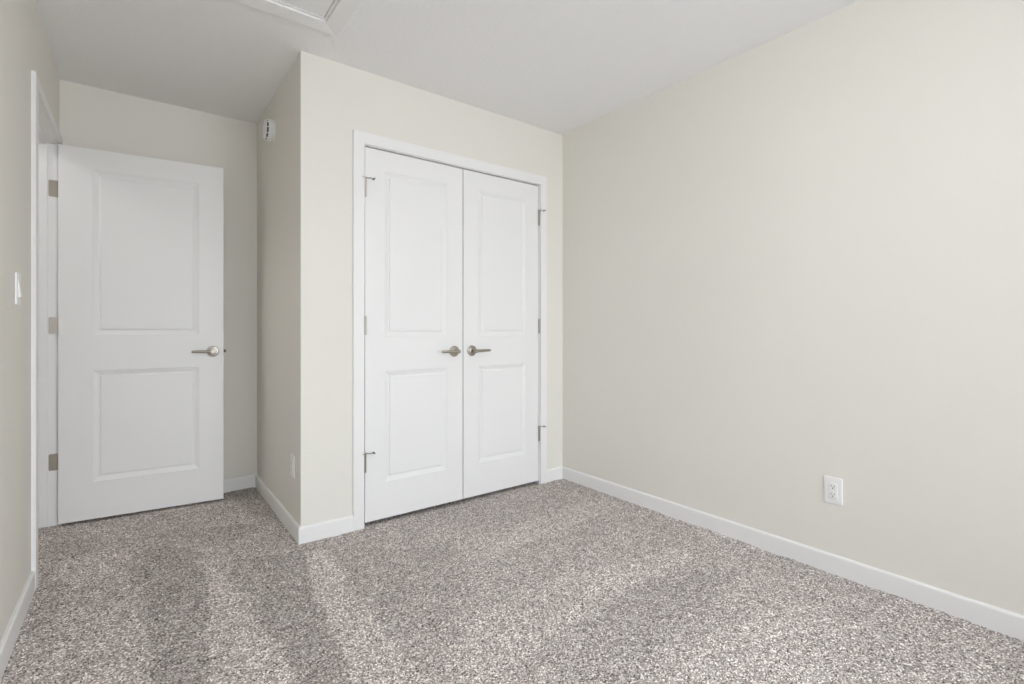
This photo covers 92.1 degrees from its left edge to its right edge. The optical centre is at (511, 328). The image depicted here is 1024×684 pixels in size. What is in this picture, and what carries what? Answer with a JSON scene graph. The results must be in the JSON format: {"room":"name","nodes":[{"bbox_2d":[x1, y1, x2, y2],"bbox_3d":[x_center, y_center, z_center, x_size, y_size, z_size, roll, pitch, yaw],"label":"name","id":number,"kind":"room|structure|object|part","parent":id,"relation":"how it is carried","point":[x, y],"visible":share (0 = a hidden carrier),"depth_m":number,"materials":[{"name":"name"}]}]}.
{"room":"empty bedroom","nodes":[
{"label":"empty bedroom","id":0,"kind":"room"},
{"bbox_2d":[0,0,58,641],"bbox_3d":[-0.886,-0.145,0.510,0.115,2.460,5.715,0,0,-37],"label":"wall","id":1,"kind":"structure","parent":0,"point":[24,46],"depth_m":1.74,"materials":[{"name":"beige paint"}]},
{"bbox_2d":[0,571,34,680],"bbox_3d":[-0.557,1.026,0.183,0.012,0.087,4.565,0,0,-37],"label":"baseboard","id":2,"kind":"structure","parent":1,"relation":"attached to","point":[9,638],"depth_m":1.69,"materials":[{"name":"white paint"}]},
{"bbox_2d":[15,272,22,304],"bbox_3d":[-1.757,-0.141,1.762,0.014,0.116,0.070,0,0,-37],"label":"light switch","id":3,"kind":"object","parent":1,"relation":"attached to","point":[18,290],"visible":1,"depth_m":1.75,"materials":[{"name":"white plastic"}]},
{"bbox_2d":[31,70,62,589],"bbox_3d":[-2.262,0.011,2.330,0.129,2.109,0.918,0,0,-37],"label":"door frame","id":4,"kind":"structure","parent":1,"relation":"attached to","point":[46,137],"depth_m":2.62,"materials":[{"name":"white paint"}]},
{"bbox_2d":[49,144,225,523],"bbox_3d":[-2.126,0.032,2.849,0.822,2.035,0.158,0,0,-32],"label":"door","id":5,"kind":"structure","parent":4,"relation":"in","point":[138,325],"depth_m":2.82,"materials":[{"name":"white paint"}]},
{"bbox_3d":[-1.843,0.140,2.941,0.112,0.019,0.017,0,0,-31],"label":"lever","id":6,"kind":"part","parent":5,"relation":"part of","materials":[{"name":"silver metal"}]},
{"bbox_2d":[59,79,256,479],"bbox_3d":[-1.441,-0.145,3.607,2.752,2.460,0.115,0,0,-37],"label":"wall","id":7,"kind":"structure","parent":0,"point":[90,117],"depth_m":3.21,"materials":[{"name":"beige paint"}]},
{"bbox_2d":[223,474,255,492],"bbox_3d":[-2.105,1.026,3.021,0.985,0.087,0.012,0,0,-37],"label":"baseboard","id":8,"kind":"structure","parent":7,"relation":"attached to","point":[238,483],"depth_m":3.25,"materials":[{"name":"white paint"}]},
{"bbox_2d":[257,61,294,518],"bbox_3d":[-1.371,-0.145,2.964,0.115,2.460,0.992,0,0,-37],"label":"wall","id":9,"kind":"structure","parent":0,"point":[275,159],"depth_m":2.84,"materials":[{"name":"beige paint"}]},
{"bbox_2d":[263,119,275,141],"bbox_3d":[-1.436,-1.169,2.912,0.051,0.127,0.127,0,0,-37],"label":"smoke detector","id":10,"kind":"object","parent":9,"relation":"attached to","point":[269,126],"visible":1,"depth_m":2.88,"materials":[{"name":"white plastic"}]},
{"bbox_2d":[265,119,268,139],"bbox_3d":[-1.447,-1.169,2.904,0.010,0.110,0.114,0,0,-37],"label":"vent","id":11,"kind":"object","parent":10,"relation":"attached to","point":[266,120],"depth_m":2.87,"materials":[{"name":"white plastic"}]},
{"bbox_2d":[255,474,299,544],"bbox_3d":[-1.383,1.026,2.875,0.012,0.087,1.119,0,0,-37],"label":"baseboard","id":12,"kind":"structure","parent":9,"relation":"attached to","point":[288,521],"depth_m":2.77,"materials":[{"name":"white paint"}]},
{"bbox_2d":[290,453,294,477],"bbox_3d":[-1.139,0.713,2.558,0.009,0.115,0.070,0,0,-37],"label":"power outlet","id":13,"kind":"object","parent":9,"relation":"attached to","point":[292,457],"visible":1,"depth_m":2.54,"materials":[{"name":"white plastic"}]},
{"bbox_2d":[295,51,562,526],"bbox_3d":[-0.378,-0.145,3.024,1.767,2.460,0.115,0,0,-37],"label":"wall","id":14,"kind":"structure","parent":0,"point":[333,99],"depth_m":2.56,"materials":[{"name":"beige paint"}]},
{"bbox_2d":[299,515,352,544],"bbox_3d":[-0.944,1.026,2.514,0.272,0.087,0.012,0,0,-37],"label":"baseboard","id":15,"kind":"structure","parent":14,"relation":"attached to","point":[338,526],"depth_m":2.51,"materials":[{"name":"white paint"}]},
{"bbox_2d":[363,147,462,522],"bbox_3d":[-0.544,0.035,2.810,0.630,2.013,0.096,0,0,-37],"label":"door","id":16,"kind":"structure","parent":14,"relation":"in","point":[413,454],"depth_m":2.81,"materials":[{"name":"white paint"}]},
{"bbox_3d":[-0.359,0.138,2.902,0.112,0.019,0.017,0,0,-36],"label":"lever","id":17,"kind":"part","parent":16,"relation":"part of","materials":[{"name":"silver metal"}]},
{"bbox_2d":[353,129,546,530],"bbox_3d":[-0.334,0.011,3.049,1.349,2.109,0.129,0,0,-37],"label":"door frame","id":18,"kind":"structure","parent":14,"relation":"attached to","point":[361,140],"depth_m":2.62,"materials":[{"name":"white paint"}]},
{"bbox_2d":[463,169,545,498],"bbox_3d":[-0.037,0.035,3.196,0.631,2.013,0.096,0,0,-37],"label":"door","id":19,"kind":"structure","parent":14,"relation":"in","point":[501,216],"depth_m":3.18,"materials":[{"name":"white paint"}]},
{"bbox_3d":[-0.176,0.138,3.042,0.112,0.019,0.017,0,0,-38],"label":"lever","id":20,"kind":"part","parent":19,"relation":"part of","materials":[{"name":"silver metal"}]},
{"bbox_2d":[547,466,561,481],"bbox_3d":[0.300,1.026,3.460,0.158,0.087,0.012,0,0,-37],"label":"baseboard","id":21,"kind":"structure","parent":14,"relation":"attached to","point":[553,474],"depth_m":3.45,"materials":[{"name":"white paint"}]},
{"bbox_2d":[35,0,858,134],"bbox_3d":[-0.398,-1.435,1.258,4.167,0.120,6.315,0,0,-37],"label":"ceiling","id":22,"kind":"structure","parent":0,"point":[561,67],"depth_m":2.40,"materials":[{"name":"white paint"}]},
{"bbox_2d":[234,0,361,36],"bbox_3d":[-0.807,-1.424,1.703,0.712,0.126,0.973,0,0,-37],"label":"attic hatch","id":23,"kind":"object","parent":22,"relation":"attached to","point":[330,17],"visible":1,"depth_m":2.13,"materials":[{"name":"white paint"}]},
{"bbox_3d":[-0.807,-1.388,1.703,0.547,0.018,0.804,0,0,-37],"label":"hatch panel","id":24,"kind":"part","parent":23,"relation":"part of","materials":[{"name":"white paint"}]},
{"bbox_2d":[0,479,1023,683],"bbox_3d":[0.205,1.065,1.341,2.897,0.018,5.505,0,0,-37],"label":"floor","id":25,"kind":"structure","parent":0,"point":[562,581],"depth_m":1.86,"materials":[{"name":"carpet"}]},
{"bbox_2d":[563,0,1023,615],"bbox_3d":[1.396,-0.145,2.247,0.115,2.460,5.715,0,0,-37],"label":"wall","id":26,"kind":"structure","parent":0,"point":[795,260],"depth_m":2.17,"materials":[{"name":"beige paint"}]},
{"bbox_2d":[562,466,1023,640],"bbox_3d":[1.680,1.026,1.768,0.012,0.087,4.378,0,0,-37],"label":"baseboard","id":27,"kind":"structure","parent":26,"relation":"attached to","point":[994,618],"depth_m":2.15,"materials":[{"name":"white paint"}]},
{"bbox_2d":[824,475,842,505],"bbox_3d":[1.395,0.705,2.145,0.009,0.115,0.070,0,0,-37],"label":"power outlet","id":28,"kind":"object","parent":26,"relation":"attached to","point":[833,487],"visible":1,"depth_m":2.14,"materials":[{"name":"white plastic"}]},
{"bbox_2d":[829,491,836,497],"bbox_3d":[1.392,0.723,2.143,0.001,0.025,0.030,0,0,-37],"label":"socket","id":29,"kind":"object","parent":28,"relation":"attached to","point":[832,494],"depth_m":2.14,"materials":[{"name":"white plastic"}]},
{"bbox_2d":[829,483,836,489],"bbox_3d":[1.392,0.688,2.143,0.001,0.025,0.030,0,0,-37],"label":"socket","id":30,"kind":"object","parent":28,"relation":"attached to","point":[832,486],"depth_m":2.14,"materials":[{"name":"white plastic"}]},
{"bbox_2d":[829,482,836,498],"bbox_3d":[1.396,0.705,2.145,0.008,0.067,0.034,0,0,-37],"label":"receptacle","id":31,"kind":"object","parent":28,"relation":"attached to","point":[832,485],"depth_m":2.14,"materials":[{"name":"white plastic"}]}
]}

